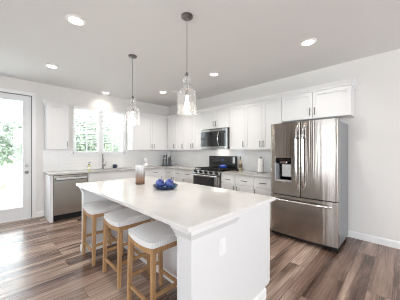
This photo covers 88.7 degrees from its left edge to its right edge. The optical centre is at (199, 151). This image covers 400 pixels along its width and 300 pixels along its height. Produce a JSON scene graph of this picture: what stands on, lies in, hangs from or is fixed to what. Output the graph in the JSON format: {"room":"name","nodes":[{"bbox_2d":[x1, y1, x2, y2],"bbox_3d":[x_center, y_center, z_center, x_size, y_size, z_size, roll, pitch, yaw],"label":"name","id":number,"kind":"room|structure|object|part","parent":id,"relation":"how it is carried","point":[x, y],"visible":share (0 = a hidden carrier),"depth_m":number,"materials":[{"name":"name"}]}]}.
{"room":"kitchen","nodes":[
{"label":"kitchen","id":0,"kind":"room"},
{"bbox_2d":[0,75,169,211],"bbox_3d":[-3.568,-0.033,4.028,7.500,2.750,0.158,0,0,-45],"label":"wall","id":1,"kind":"structure","parent":0,"point":[46,160],"depth_m":4.62,"materials":[{"name":"paint"}]},
{"bbox_2d":[0,91,31,221],"bbox_3d":[-3.718,0.109,3.771,0.964,2.442,0.120,0,0,-45],"label":"door","id":2,"kind":"structure","parent":1,"relation":"in","point":[25,211],"depth_m":4.04,"materials":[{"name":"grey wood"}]},
{"bbox_2d":[0,97,22,208],"bbox_3d":[-3.745,0.035,3.802,0.676,2.075,0.017,0,0,-45],"label":"door glass","id":3,"kind":"object","parent":2,"relation":"in","point":[15,99],"depth_m":3.92,"materials":[{"name":"clear glass"}]},
{"bbox_2d":[0,94,31,223],"bbox_3d":[-3.774,0.115,3.827,0.965,2.455,0.150,0,0,-45],"label":"trim","id":4,"kind":"structure","parent":1,"relation":"attached to","point":[22,94],"depth_m":3.94,"materials":[{"name":"white wood"}]},
{"bbox_2d":[0,88,35,217],"bbox_3d":[-3.715,0.085,3.768,1.085,2.515,0.018,0,0,-45],"label":"trim","id":5,"kind":"structure","parent":1,"relation":"attached to","point":[33,95],"depth_m":4.12,"materials":[{"name":"white wood"}]},
{"bbox_2d":[36,211,43,216],"bbox_3d":[-3.284,1.292,4.200,0.125,0.100,0.014,0,0,-45],"label":"baseboard","id":6,"kind":"structure","parent":1,"relation":"attached to","point":[38,214],"depth_m":4.19,"materials":[{"name":"white wood"}]},
{"bbox_2d":[41,98,71,105],"bbox_3d":[-2.974,-0.993,4.254,0.470,0.080,0.376,0,0,-45],"label":"crown molding","id":7,"kind":"structure","parent":1,"relation":"attached to","point":[44,101],"depth_m":4.12,"materials":[{"name":"white wood"}]},
{"bbox_2d":[44,103,68,149],"bbox_3d":[-2.975,-0.491,4.255,0.379,0.923,0.358,0,0,-45],"label":"upper cabinet","id":8,"kind":"object","parent":1,"relation":"attached to","point":[56,116],"visible":1,"depth_m":4.15,"materials":[{"name":"white wood"}]},
{"bbox_2d":[72,109,126,154],"bbox_3d":[-2.475,-0.467,5.091,1.280,1.123,0.170,0,0,-45],"label":"window","id":9,"kind":"structure","parent":1,"relation":"in","point":[100,149],"depth_m":5.08,"materials":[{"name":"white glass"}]},
{"bbox_3d":[-2.732,-0.716,4.917,0.530,0.555,0.028,0,0,-45],"label":"sash","id":10,"kind":"part","parent":9,"relation":"part of","materials":[{"name":"clear glass"}]},
{"bbox_3d":[-2.711,-0.223,4.896,0.530,0.510,0.028,0,0,-45],"label":"sash","id":11,"kind":"part","parent":9,"relation":"part of","materials":[{"name":"clear glass"}]},
{"bbox_2d":[73,106,100,153],"bbox_3d":[-2.665,-0.483,4.860,0.599,1.085,0.050,0,0,-45],"label":"window blind","id":12,"kind":"object","parent":9,"relation":"attached to","point":[74,107],"visible":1,"depth_m":4.83,"materials":[{"name":"white plastic"}]},
{"bbox_3d":[-2.445,0.081,5.061,1.280,0.028,0.085,0,0,-45],"label":"sill","id":13,"kind":"part","parent":9,"relation":"part of","materials":[{"name":"white wood"}]},
{"bbox_2d":[101,110,124,153],"bbox_3d":[-2.237,-0.483,5.288,0.599,1.085,0.050,0,0,-45],"label":"window blind","id":14,"kind":"object","parent":9,"relation":"attached to","point":[104,111],"visible":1,"depth_m":5.25,"materials":[{"name":"white plastic"}]},
{"bbox_3d":[-2.238,-0.466,5.290,0.401,1.025,0.002,0,0,-45],"label":"ladder cord","id":15,"kind":"part","parent":14,"relation":"part of","materials":[{"name":"white fabric"}]},
{"bbox_3d":[-2.294,-0.716,5.356,0.530,0.555,0.028,0,0,-45],"label":"sash","id":16,"kind":"part","parent":9,"relation":"part of","materials":[{"name":"clear glass"}]},
{"bbox_3d":[-2.273,-0.223,5.334,0.530,0.510,0.028,0,0,-45],"label":"sash","id":17,"kind":"part","parent":9,"relation":"part of","materials":[{"name":"clear glass"}]},
{"bbox_2d":[43,150,168,171],"bbox_3d":[-2.112,0.199,5.377,3.217,0.458,0.008,0,0,-45],"label":"tile backsplash","id":18,"kind":"structure","parent":1,"relation":"attached to","point":[69,161],"depth_m":4.98,"materials":[{"name":"white tile"}]},
{"bbox_2d":[127,115,166,149],"bbox_3d":[-1.460,-0.491,5.770,1.084,0.923,0.358,0,0,-45],"label":"upper cabinet","id":19,"kind":"object","parent":1,"relation":"attached to","point":[146,133],"visible":0.98,"depth_m":5.58,"materials":[{"name":"white wood"}]},
{"bbox_3d":[-1.539,-0.491,5.502,0.589,0.917,0.020,0,0,-45],"label":"door","id":20,"kind":"part","parent":19,"relation":"part of","materials":[{"name":"white wood"}]},
{"bbox_3d":[-1.155,-0.491,5.886,0.484,0.917,0.020,0,0,-45],"label":"door","id":21,"kind":"part","parent":19,"relation":"part of","materials":[{"name":"white wood"}]},
{"bbox_2d":[0,0,399,106],"bbox_3d":[-0.371,-1.468,0.831,7.500,0.120,9.200,0,0,-45],"label":"ceiling","id":22,"kind":"structure","parent":0,"point":[249,43],"depth_m":2.58,"materials":[{"name":"paint"}]},
{"bbox_2d":[0,73,15,77],"bbox_3d":[-3.567,-1.404,3.744,0.300,0.008,0.120,0,0,-45],"label":"ceiling vent","id":23,"kind":"object","parent":22,"relation":"in","point":[5,74],"visible":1,"depth_m":3.78,"materials":[{"name":"white metal"}]},
{"bbox_2d":[45,64,58,68],"bbox_3d":[-2.446,-1.401,3.379,0.196,0.013,0.196,0,0,-45],"label":"recessed light","id":24,"kind":"object","parent":22,"relation":"in","point":[52,66],"visible":1,"depth_m":3.38,"materials":[{"name":"white"}]},
{"bbox_2d":[65,14,85,25],"bbox_3d":[-1.331,-1.401,2.195,0.196,0.013,0.196,0,0,-45],"label":"recessed light","id":25,"kind":"object","parent":22,"relation":"in","point":[76,20],"visible":1,"depth_m":2.18,"materials":[{"name":"white plastic"}]},
{"bbox_2d":[128,54,136,122],"bbox_3d":[-0.996,-0.898,3.025,0.208,1.020,0.208,0,0,-45],"label":"pendant light","id":26,"kind":"object","parent":22,"relation":"hanging from","point":[132,56],"visible":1,"depth_m":3.02,"materials":[{"name":"silver metal"}]},
{"bbox_3d":[-0.996,-1.088,3.025,0.006,0.560,0.006,0,0,23],"label":"cord","id":27,"kind":"part","parent":26,"relation":"part of","materials":[{"name":"silver metal"}]},
{"bbox_3d":[-0.996,-0.497,3.025,0.060,0.169,0.060,0,0,-45],"label":"bulb","id":28,"kind":"part","parent":26,"relation":"part of","materials":[{"name":"white glass"}]},
{"bbox_2d":[181,12,192,110],"bbox_3d":[-0.136,-0.898,2.130,0.208,1.020,0.208,0,0,-45],"label":"pendant light","id":29,"kind":"object","parent":22,"relation":"hanging from","point":[186,16],"visible":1,"depth_m":2.11,"materials":[{"name":"white glass"}]},
{"bbox_3d":[-0.136,-0.497,2.130,0.060,0.169,0.060,0,0,-45],"label":"bulb","id":30,"kind":"part","parent":29,"relation":"part of","materials":[{"name":"white glass"}]},
{"bbox_2d":[209,72,218,75],"bbox_3d":[0.255,-1.401,3.730,0.196,0.013,0.196,0,0,-45],"label":"recessed light","id":31,"kind":"object","parent":22,"relation":"in","point":[211,73],"visible":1,"depth_m":3.72,"materials":[{"name":"white"}]},
{"bbox_2d":[300,38,316,45],"bbox_3d":[1.392,-1.401,2.637,0.196,0.013,0.196,0,0,-45],"label":"recessed light","id":32,"kind":"object","parent":22,"relation":"in","point":[309,41],"visible":1,"depth_m":2.62,"materials":[{"name":"white plastic"}]},
{"bbox_2d":[0,216,399,299],"bbox_3d":[-0.371,1.402,0.831,7.500,0.120,9.200,0,0,-45],"label":"floor","id":33,"kind":"structure","parent":0,"point":[40,259],"depth_m":2.30,"materials":[{"name":"brown wood"}]},
{"bbox_2d":[44,174,52,222],"bbox_3d":[-3.002,0.900,4.052,0.055,0.883,0.606,0,0,-45],"label":"end panel","id":34,"kind":"object","parent":33,"relation":"on","point":[48,180],"visible":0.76,"depth_m":3.90,"materials":[{"name":"white wood"}]},
{"bbox_2d":[53,173,87,220],"bbox_3d":[-2.752,0.901,4.269,0.600,0.882,0.650,0,0,-45],"label":"dishwasher","id":35,"kind":"object","parent":33,"relation":"on","point":[67,197],"visible":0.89,"depth_m":4.02,"materials":[{"name":"silver metal"}]},
{"bbox_3d":[-2.570,0.515,4.088,0.590,0.090,0.040,0,0,-45],"label":"control panel","id":36,"kind":"part","parent":35,"relation":"part of","materials":[{"name":"metal"}]},
{"bbox_3d":[-2.538,0.530,4.059,0.540,0.033,0.050,0,0,-45],"label":"handle","id":37,"kind":"part","parent":35,"relation":"part of","materials":[{"name":"silver metal"}]},
{"bbox_2d":[82,200,122,266],"bbox_3d":[-1.262,1.009,2.648,0.368,0.667,0.426,0,0,-45],"label":"counter stool","id":38,"kind":"object","parent":33,"relation":"on","point":[96,209],"visible":0.88,"depth_m":2.55,"materials":[{"name":"brown wood"}]},
{"bbox_3d":[-1.508,1.044,2.667,0.047,0.595,0.040,0,0,-45],"label":"leg","id":39,"kind":"part","parent":38,"relation":"part of","materials":[{"name":"brown wood"}]},
{"bbox_3d":[-1.244,1.044,2.402,0.047,0.595,0.040,0,0,-45],"label":"leg","id":40,"kind":"part","parent":38,"relation":"part of","materials":[{"name":"brown wood"}]},
{"bbox_3d":[-1.262,0.774,2.648,0.350,0.064,0.410,0,0,-45],"label":"seat frame","id":41,"kind":"part","parent":38,"relation":"part of","materials":[{"name":"brown wood"}]},
{"bbox_2d":[83,200,121,214],"bbox_3d":[-1.262,0.719,2.648,0.362,0.087,0.426,0,0,-45],"label":"seat cushion","id":42,"kind":"object","parent":38,"relation":"on","point":[104,206],"depth_m":2.55,"materials":[{"name":"fabric"}]},
{"bbox_3d":[-1.281,1.044,2.894,0.047,0.595,0.040,0,0,-45],"label":"leg","id":43,"kind":"part","parent":38,"relation":"part of","materials":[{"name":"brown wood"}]},
{"bbox_2d":[88,170,132,181],"bbox_3d":[-2.190,0.900,4.835,0.989,0.883,0.648,0,0,-45],"label":"base cabinet","id":44,"kind":"object","parent":33,"relation":"on","point":[100,176],"visible":0.07,"depth_m":4.59,"materials":[{"name":"white wood"}]},
{"bbox_2d":[103,208,150,288],"bbox_3d":[-0.810,1.009,2.259,0.368,0.667,0.426,0,0,-45],"label":"counter stool","id":45,"kind":"object","parent":33,"relation":"on","point":[119,220],"visible":0.87,"depth_m":2.15,"materials":[{"name":"brown wood"}]},
{"bbox_3d":[-1.055,1.044,2.278,0.047,0.595,0.040,0,0,-45],"label":"leg","id":46,"kind":"part","parent":45,"relation":"part of","materials":[{"name":"brown wood"}]},
{"bbox_3d":[-0.791,1.044,2.014,0.047,0.595,0.040,0,0,-45],"label":"leg","id":47,"kind":"part","parent":45,"relation":"part of","materials":[{"name":"brown wood"}]},
{"bbox_3d":[-0.810,0.774,2.259,0.350,0.064,0.410,0,0,-45],"label":"seat frame","id":48,"kind":"part","parent":45,"relation":"part of","materials":[{"name":"brown wood"}]},
{"bbox_2d":[104,208,149,226],"bbox_3d":[-0.810,0.719,2.259,0.362,0.087,0.426,0,0,-45],"label":"seat cushion","id":49,"kind":"object","parent":45,"relation":"on","point":[125,217],"depth_m":2.16,"materials":[{"name":"fabric"}]},
{"bbox_3d":[-0.564,1.044,2.240,0.047,0.595,0.040,0,0,-45],"label":"leg","id":50,"kind":"part","parent":45,"relation":"part of","materials":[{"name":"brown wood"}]},
{"bbox_2d":[132,169,146,177],"bbox_3d":[-1.702,0.900,5.322,0.389,0.883,0.648,0,0,-45],"label":"base cabinet","id":51,"kind":"object","parent":33,"relation":"on","point":[145,169],"visible":0.12,"depth_m":5.03,"materials":[{"name":"white wood"}]},
{"bbox_2d":[43,165,198,175],"bbox_3d":[-1.480,0.443,4.744,3.216,0.030,1.779,0,0,-45],"label":"countertop","id":52,"kind":"structure","parent":51,"relation":"on","point":[51,173],"depth_m":4.77,"materials":[{"name":"grey stone"}]},
{"bbox_2d":[127,220,176,299],"bbox_3d":[-0.378,1.009,1.807,0.368,0.667,0.426,0,0,-45],"label":"counter stool","id":53,"kind":"object","parent":33,"relation":"on","point":[152,238],"visible":0.88,"depth_m":1.71,"materials":[{"name":"brown wood"}]},
{"bbox_3d":[-0.624,1.044,1.825,0.047,0.595,0.040,0,0,-45],"label":"leg","id":54,"kind":"part","parent":53,"relation":"part of","materials":[{"name":"brown wood"}]},
{"bbox_3d":[-0.378,0.774,1.807,0.350,0.064,0.410,0,0,-45],"label":"seat frame","id":55,"kind":"part","parent":53,"relation":"part of","materials":[{"name":"brown wood"}]},
{"bbox_2d":[128,220,176,248],"bbox_3d":[-0.378,0.719,1.807,0.362,0.087,0.426,0,0,-45],"label":"seat cushion","id":56,"kind":"object","parent":53,"relation":"on","point":[157,234],"depth_m":1.69,"materials":[{"name":"fabric"}]},
{"bbox_3d":[-0.360,1.044,1.561,0.047,0.595,0.040,0,0,-45],"label":"leg","id":57,"kind":"part","parent":53,"relation":"part of","materials":[{"name":"brown wood"}]},
{"bbox_3d":[-0.397,1.044,2.052,0.047,0.595,0.040,0,0,-45],"label":"leg","id":58,"kind":"part","parent":53,"relation":"part of","materials":[{"name":"brown wood"}]},
{"bbox_2d":[147,168,164,178],"bbox_3d":[-1.364,0.900,5.661,0.566,0.883,0.648,0,0,-45],"label":"base cabinet","id":59,"kind":"object","parent":33,"relation":"on","point":[157,172],"visible":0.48,"depth_m":5.48,"materials":[{"name":"white wood"}]},
{"bbox_3d":[-1.201,0.560,5.430,0.464,0.168,0.020,0,0,-45],"label":"drawer","id":60,"kind":"part","parent":59,"relation":"part of","materials":[{"name":"white wood"}]},
{"bbox_2d":[165,168,172,179],"bbox_3d":[-0.641,0.900,5.721,0.647,0.883,0.396,0,0,-45],"label":"base cabinet","id":61,"kind":"object","parent":33,"relation":"on","point":[168,171],"visible":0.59,"depth_m":5.52,"materials":[{"name":"white wood"}]},
{"bbox_3d":[-0.825,0.560,5.511,0.020,0.168,0.354,0,0,-45],"label":"drawer","id":62,"kind":"part","parent":61,"relation":"part of","materials":[{"name":"white wood"}]},
{"bbox_2d":[78,186,269,299],"bbox_3d":[-0.472,0.900,2.332,1.050,0.883,2.243,0,0,-45],"label":"kitchen island","id":63,"kind":"object","parent":33,"relation":"on","point":[229,258],"visible":0.39,"depth_m":1.52,"materials":[{"name":"white wood"}]},
{"bbox_3d":[-0.500,1.296,2.304,0.938,0.092,2.209,0,0,-45],"label":"molding","id":64,"kind":"part","parent":63,"relation":"part of","materials":[{"name":"white wood"}]},
{"bbox_2d":[76,176,275,232],"bbox_3d":[-0.473,0.443,2.317,1.090,0.030,2.247,0,0,-45],"label":"island countertop","id":65,"kind":"structure","parent":63,"relation":"on","point":[187,207],"depth_m":1.77,"materials":[{"name":"white stone"}]},
{"bbox_2d":[135,165,144,184],"bbox_3d":[-0.781,0.305,2.669,0.118,0.245,0.118,0,0,-45],"label":"vase","id":66,"kind":"object","parent":65,"relation":"on","point":[139,169],"visible":0.98,"depth_m":2.62,"materials":[{"name":"glass"}]},
{"bbox_2d":[153,183,177,189],"bbox_3d":[-0.396,0.406,2.348,0.288,0.042,0.288,0,0,-45],"label":"dish","id":67,"kind":"object","parent":65,"relation":"on","point":[175,185],"visible":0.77,"depth_m":2.25,"materials":[{"name":"blue ceramic"}]},
{"bbox_2d":[155,179,163,186],"bbox_3d":[-0.460,0.367,2.340,0.102,0.102,0.101,0,0,-45],"label":"decorative ball","id":68,"kind":"object","parent":67,"relation":"in","point":[159,183],"visible":0.9,"depth_m":2.30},
{"bbox_2d":[165,179,173,186],"bbox_3d":[-0.351,0.367,2.340,0.102,0.102,0.101,0,0,-45],"label":"decorative ball","id":69,"kind":"object","parent":67,"relation":"in","point":[169,182],"visible":0.86,"depth_m":2.30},
{"bbox_3d":[0.053,0.501,1.411,0.490,0.082,0.198,0,0,-45],"label":"cap molding","id":70,"kind":"part","parent":63,"relation":"part of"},
{"bbox_2d":[219,237,225,256],"bbox_3d":[0.154,0.657,1.409,0.074,0.120,0.006,0,0,-45],"label":"power outlet","id":71,"kind":"object","parent":63,"relation":"attached to","point":[222,240],"depth_m":1.40,"materials":[{"name":"white plastic"}]},
{"bbox_3d":[0.469,0.851,2.119,0.020,0.753,0.531,0,0,-45],"label":"door","id":72,"kind":"part","parent":63,"relation":"part of","materials":[{"name":"white wood"}]},
{"bbox_2d":[173,169,182,181],"bbox_3d":[-0.362,0.900,5.443,0.647,0.883,0.389,0,0,-45],"label":"base cabinet","id":73,"kind":"object","parent":33,"relation":"on","point":[177,173],"visible":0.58,"depth_m":5.25,"materials":[{"name":"white wood"}]},
{"bbox_3d":[-0.559,0.560,5.246,0.020,0.168,0.384,0,0,-45],"label":"drawer","id":74,"kind":"part","parent":73,"relation":"part of","materials":[{"name":"white wood"}]},
{"bbox_3d":[-0.559,0.940,5.246,0.020,0.569,0.384,0,0,-45],"label":"door","id":75,"kind":"part","parent":73,"relation":"part of","materials":[{"name":"white wood"}]},
{"bbox_2d":[183,170,192,183],"bbox_3d":[-0.083,0.900,5.163,0.647,0.883,0.399,0,0,-45],"label":"base cabinet","id":76,"kind":"object","parent":33,"relation":"on","point":[187,174],"visible":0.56,"depth_m":4.97,"materials":[{"name":"white wood"}]},
{"bbox_3d":[-0.280,0.560,4.967,0.020,0.168,0.394,0,0,-45],"label":"drawer","id":77,"kind":"part","parent":76,"relation":"part of","materials":[{"name":"white wood"}]},
{"bbox_3d":[-0.280,0.940,4.967,0.020,0.569,0.394,0,0,-45],"label":"door","id":78,"kind":"part","parent":76,"relation":"part of","materials":[{"name":"white wood"}]},
{"bbox_2d":[192,156,236,187],"bbox_3d":[0.319,0.720,4.700,0.693,1.205,0.820,0,0,-45],"label":"gas range","id":79,"kind":"object","parent":33,"relation":"on","point":[210,175],"visible":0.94,"depth_m":4.62,"materials":[{"name":"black metal"}]},
{"bbox_3d":[0.132,0.804,4.513,0.039,0.585,0.812,0,0,-45],"label":"oven door","id":80,"kind":"part","parent":79,"relation":"part of","materials":[{"name":"metal"}]},
{"bbox_3d":[0.137,0.463,4.518,0.068,0.082,0.816,0,0,-45],"label":"control panel","id":81,"kind":"part","parent":79,"relation":"part of","materials":[{"name":"metal"}]},
{"bbox_2d":[196,168,233,171],"bbox_3d":[0.329,0.427,4.710,0.525,0.020,0.820,0,0,-45],"label":"cooktop","id":82,"kind":"object","parent":79,"relation":"in","point":[201,169],"depth_m":4.55,"materials":[{"name":"black metal"}]},
{"bbox_3d":[0.503,0.212,4.912,0.003,0.140,0.660,0,0,-45],"label":"control glass","id":83,"kind":"part","parent":79,"relation":"part of","materials":[{"name":"black glass"}]},
{"bbox_2d":[221,174,235,190],"bbox_3d":[0.771,0.900,4.310,0.647,0.883,0.364,0,0,-45],"label":"base cabinet","id":84,"kind":"object","parent":33,"relation":"on","point":[228,181],"visible":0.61,"depth_m":4.10,"materials":[{"name":"white wood"}]},
{"bbox_3d":[0.574,0.560,4.113,0.020,0.168,0.359,0,0,-45],"label":"drawer","id":85,"kind":"part","parent":84,"relation":"part of","materials":[{"name":"white wood"}]},
{"bbox_3d":[0.574,0.940,4.113,0.020,0.569,0.359,0,0,-45],"label":"door","id":86,"kind":"part","parent":84,"relation":"part of","materials":[{"name":"white wood"}]},
{"bbox_2d":[236,175,253,193],"bbox_3d":[1.038,0.900,4.043,0.647,0.883,0.389,0,0,-45],"label":"base cabinet","id":87,"kind":"object","parent":33,"relation":"on","point":[243,183],"visible":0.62,"depth_m":3.83,"materials":[{"name":"white wood"}]},
{"bbox_3d":[0.841,0.560,3.846,0.020,0.168,0.384,0,0,-45],"label":"drawer","id":88,"kind":"part","parent":87,"relation":"part of","materials":[{"name":"white wood"}]},
{"bbox_3d":[0.841,0.940,3.846,0.020,0.569,0.384,0,0,-45],"label":"door","id":89,"kind":"part","parent":87,"relation":"part of","materials":[{"name":"white wood"}]},
{"bbox_2d":[254,177,271,227],"bbox_3d":[1.310,0.900,3.771,0.647,0.883,0.379,0,0,-45],"label":"base cabinet","id":90,"kind":"object","parent":33,"relation":"on","point":[262,186],"visible":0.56,"depth_m":3.57,"materials":[{"name":"white wood"}]},
{"bbox_2d":[221,170,270,177],"bbox_3d":[1.051,0.443,4.041,0.631,0.030,1.138,0,0,-45],"label":"countertop","id":91,"kind":"structure","parent":90,"relation":"on","point":[243,172],"depth_m":3.92,"materials":[{"name":"grey stone"}]},
{"bbox_2d":[239,156,241,170],"bbox_3d":[0.866,0.265,4.373,0.078,0.326,0.078,0,0,-45],"label":"oil bottle","id":92,"kind":"object","parent":91,"relation":"on","point":[240,162],"visible":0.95,"depth_m":4.34,"materials":[{"name":"beige glass"}]},
{"bbox_2d":[257,157,264,172],"bbox_3d":[1.213,0.268,4.069,0.150,0.319,0.150,0,0,-45],"label":"paper towel holder","id":93,"kind":"object","parent":91,"relation":"on","point":[260,161],"visible":1,"depth_m":4.02,"materials":[{"name":"white paper"}]},
{"bbox_3d":[1.113,0.560,3.574,0.020,0.168,0.374,0,0,-45],"label":"drawer","id":94,"kind":"part","parent":90,"relation":"part of","materials":[{"name":"white wood"}]},
{"bbox_2d":[271,118,347,250],"bbox_3d":[1.690,0.455,3.207,0.825,1.775,0.925,0,0,-45],"label":"refrigerator","id":95,"kind":"object","parent":33,"relation":"on","point":[309,159],"visible":1,"depth_m":2.90,"materials":[{"name":"grey metal"}]},
{"bbox_2d":[275,158,291,161],"bbox_3d":[1.312,0.130,3.179,0.098,0.055,0.248,0,0,-45],"label":"control panel","id":96,"kind":"object","parent":95,"relation":"attached to","point":[276,159],"depth_m":3.14,"materials":[{"name":"black plastic"}]},
{"bbox_3d":[1.325,0.116,3.167,0.097,1.097,0.464,0,0,-45],"label":"door","id":97,"kind":"part","parent":95,"relation":"part of","materials":[{"name":"metal"}]},
{"bbox_3d":[1.411,0.087,2.984,0.104,0.930,0.036,0,0,-45],"label":"handle","id":98,"kind":"part","parent":95,"relation":"part of","materials":[{"name":"silver metal"}]},
{"bbox_3d":[1.474,0.087,2.920,0.104,0.930,0.036,0,0,-45],"label":"handle","id":99,"kind":"part","parent":95,"relation":"part of","materials":[{"name":"silver metal"}]},
{"bbox_3d":[1.436,0.742,2.953,0.108,0.036,0.788,0,0,-45],"label":"handle","id":100,"kind":"part","parent":95,"relation":"part of","materials":[{"name":"silver metal"}]},
{"bbox_3d":[1.488,0.973,3.005,0.097,0.589,0.925,0,0,-45],"label":"freezer drawer","id":101,"kind":"part","parent":95,"relation":"part of","materials":[{"name":"metal"}]},
{"bbox_3d":[1.654,0.116,2.838,0.097,1.097,0.454,0,0,-45],"label":"door","id":102,"kind":"part","parent":95,"relation":"part of","materials":[{"name":"metal"}]},
{"bbox_2d":[169,49,399,241],"bbox_3d":[2.225,-0.033,3.427,0.158,2.750,8.900,0,0,-45],"label":"wall","id":103,"kind":"structure","parent":0,"point":[374,130],"depth_m":3.07,"materials":[{"name":"paint"}]},
{"bbox_2d":[167,118,174,149],"bbox_3d":[-0.739,-0.491,6.024,0.357,0.923,0.364,0,0,-45],"label":"upper cabinet","id":104,"kind":"object","parent":103,"relation":"attached to","point":[170,122],"visible":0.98,"depth_m":5.93,"materials":[{"name":"white wood"}]},
{"bbox_2d":[175,116,182,149],"bbox_3d":[-0.479,-0.491,5.764,0.357,0.923,0.369,0,0,-45],"label":"upper cabinet","id":105,"kind":"object","parent":103,"relation":"attached to","point":[178,120],"visible":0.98,"depth_m":5.67,"materials":[{"name":"white wood"}]},
{"bbox_2d":[183,113,210,149],"bbox_3d":[-0.096,-0.491,5.381,0.357,0.923,0.714,0,0,-45],"label":"upper cabinet","id":106,"kind":"object","parent":103,"relation":"attached to","point":[192,124],"visible":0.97,"depth_m":5.28,"materials":[{"name":"white wood"}]},
{"bbox_3d":[-0.316,-0.491,5.413,0.020,0.917,0.352,0,0,-45],"label":"door","id":107,"kind":"part","parent":106,"relation":"part of","materials":[{"name":"white wood"}]},
{"bbox_3d":[-0.064,-0.491,5.160,0.020,0.917,0.352,0,0,-45],"label":"door","id":108,"kind":"part","parent":106,"relation":"part of","materials":[{"name":"white wood"}]},
{"bbox_2d":[202,108,229,129],"bbox_3d":[0.449,-0.738,4.837,0.357,0.430,0.824,0,0,-45],"label":"upper cabinet","id":109,"kind":"object","parent":103,"relation":"attached to","point":[220,118],"visible":0.82,"depth_m":4.70,"materials":[{"name":"white wood"}]},
{"bbox_3d":[0.209,-0.738,4.888,0.020,0.424,0.407,0,0,-45],"label":"door","id":110,"kind":"part","parent":109,"relation":"part of","materials":[{"name":"white wood"}]},
{"bbox_2d":[200,127,229,148],"bbox_3d":[0.411,-0.287,4.799,0.458,0.465,0.817,0,0,-45],"label":"microwave","id":111,"kind":"object","parent":109,"relation":"attached to","point":[215,138],"visible":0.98,"depth_m":4.63,"materials":[{"name":"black metal"}]},
{"bbox_3d":[0.244,-0.281,4.755,0.018,0.347,0.592,0,0,-45],"label":"door glass","id":112,"kind":"part","parent":111,"relation":"part of","materials":[{"name":"black glass"}]},
{"bbox_3d":[0.514,-0.281,4.485,0.019,0.347,0.168,0,0,-45],"label":"control panel","id":113,"kind":"part","parent":111,"relation":"part of","materials":[{"name":"black glass"}]},
{"bbox_3d":[0.500,-0.738,4.596,0.020,0.424,0.407,0,0,-45],"label":"door","id":114,"kind":"part","parent":109,"relation":"part of","materials":[{"name":"white wood"}]},
{"bbox_2d":[169,149,270,171],"bbox_3d":[0.368,0.184,5.177,0.008,0.488,3.782,0,0,-45],"label":"tile backsplash","id":115,"kind":"structure","parent":103,"relation":"attached to","point":[196,158],"depth_m":5.06,"materials":[{"name":"white tile"}]},
{"bbox_2d":[230,105,244,149],"bbox_3d":[0.878,-0.491,4.407,0.357,0.923,0.389,0,0,-45],"label":"upper cabinet","id":116,"kind":"object","parent":103,"relation":"attached to","point":[237,113],"visible":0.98,"depth_m":4.31,"materials":[{"name":"white wood"}]},
{"bbox_2d":[245,98,284,149],"bbox_3d":[1.283,-0.491,4.002,0.357,0.923,0.754,0,0,-45],"label":"upper cabinet","id":117,"kind":"object","parent":103,"relation":"attached to","point":[259,116],"visible":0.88,"depth_m":3.91,"materials":[{"name":"white wood"}]},
{"bbox_3d":[1.056,-0.491,4.041,0.020,0.917,0.372,0,0,-45],"label":"door","id":118,"kind":"part","parent":117,"relation":"part of","materials":[{"name":"white wood"}]},
{"bbox_3d":[1.323,-0.491,3.774,0.020,0.917,0.372,0,0,-45],"label":"door","id":119,"kind":"part","parent":117,"relation":"part of","materials":[{"name":"white wood"}]},
{"bbox_2d":[282,85,354,122],"bbox_3d":[1.905,-0.738,3.380,0.357,0.430,1.004,0,0,-45],"label":"upper cabinet","id":120,"kind":"object","parent":103,"relation":"attached to","point":[338,102],"visible":1,"depth_m":3.21,"materials":[{"name":"white wood"}]},
{"bbox_2d":[125,77,358,118],"bbox_3d":[0.201,-0.993,4.296,4.899,0.080,1.138,0,0,41],"label":"crown molding","id":121,"kind":"structure","parent":120,"relation":"on","point":[351,81],"depth_m":3.79,"materials":[{"name":"white wood"}]},
{"bbox_3d":[1.634,-0.738,3.463,0.020,0.424,0.497,0,0,-45],"label":"door","id":122,"kind":"part","parent":120,"relation":"part of","materials":[{"name":"white wood"}]},
{"bbox_3d":[1.989,-0.738,3.108,0.020,0.424,0.497,0,0,-45],"label":"door","id":123,"kind":"part","parent":120,"relation":"part of","materials":[{"name":"white wood"}]},
{"bbox_2d":[347,230,399,248],"bbox_3d":[3.513,1.292,2.028,0.014,0.100,5.100,0,0,-45],"label":"baseboard","id":124,"kind":"structure","parent":103,"relation":"attached to","point":[365,237],"depth_m":2.98,"materials":[{"name":"white wood"}]},
{"label":"outside","id":125,"kind":"structure","parent":0,"visible":0},
{"bbox_2d":[0,158,22,197],"bbox_3d":[-25.778,2.017,31.328,80.000,0.150,69.840,0,0,-45],"label":"lawn","id":126,"kind":"structure","parent":125,"point":[5,165],"depth_m":14.55,"materials":[{"name":"green plant"}]},
{"bbox_2d":[0,117,22,165],"bbox_3d":[-10.516,0.039,10.691,4.739,3.810,4.999,0,0,-45],"label":"tree","id":127,"kind":"object","parent":126,"relation":"on","point":[7,146],"visible":0.66,"depth_m":10.37,"materials":[{"name":"green plant"}]},
{"bbox_2d":[0,195,22,208],"bbox_3d":[-5.413,1.647,4.317,3.600,0.590,2.840,0,0,-45],"label":"deck","id":128,"kind":"object","parent":126,"relation":"on","point":[15,198],"visible":0.02,"depth_m":5.39,"materials":[{"name":"white"}]},
{"bbox_2d":[1,109,22,147],"bbox_3d":[-12.366,-0.570,14.983,4.704,5.027,4.479,0,0,-45],"label":"tree","id":129,"kind":"object","parent":126,"relation":"on","point":[16,120],"visible":0.02,"depth_m":13.92,"materials":[{"name":"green plant"}]},
{"bbox_2d":[76,111,120,150],"bbox_3d":[-7.102,-0.338,13.287,4.414,4.563,4.411,0,0,-45],"label":"tree","id":130,"kind":"object","parent":126,"relation":"on","point":[79,147],"visible":0.48,"depth_m":12.60,"materials":[{"name":"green plant"}]},
{"bbox_2d":[93,125,120,150],"bbox_3d":[-8.067,-0.356,19.940,4.660,4.600,4.586,0,0,-45],"label":"tree","id":131,"kind":"object","parent":126,"relation":"on","point":[118,136],"visible":0.16,"depth_m":19.02,"materials":[{"name":"green plant"}]}
]}

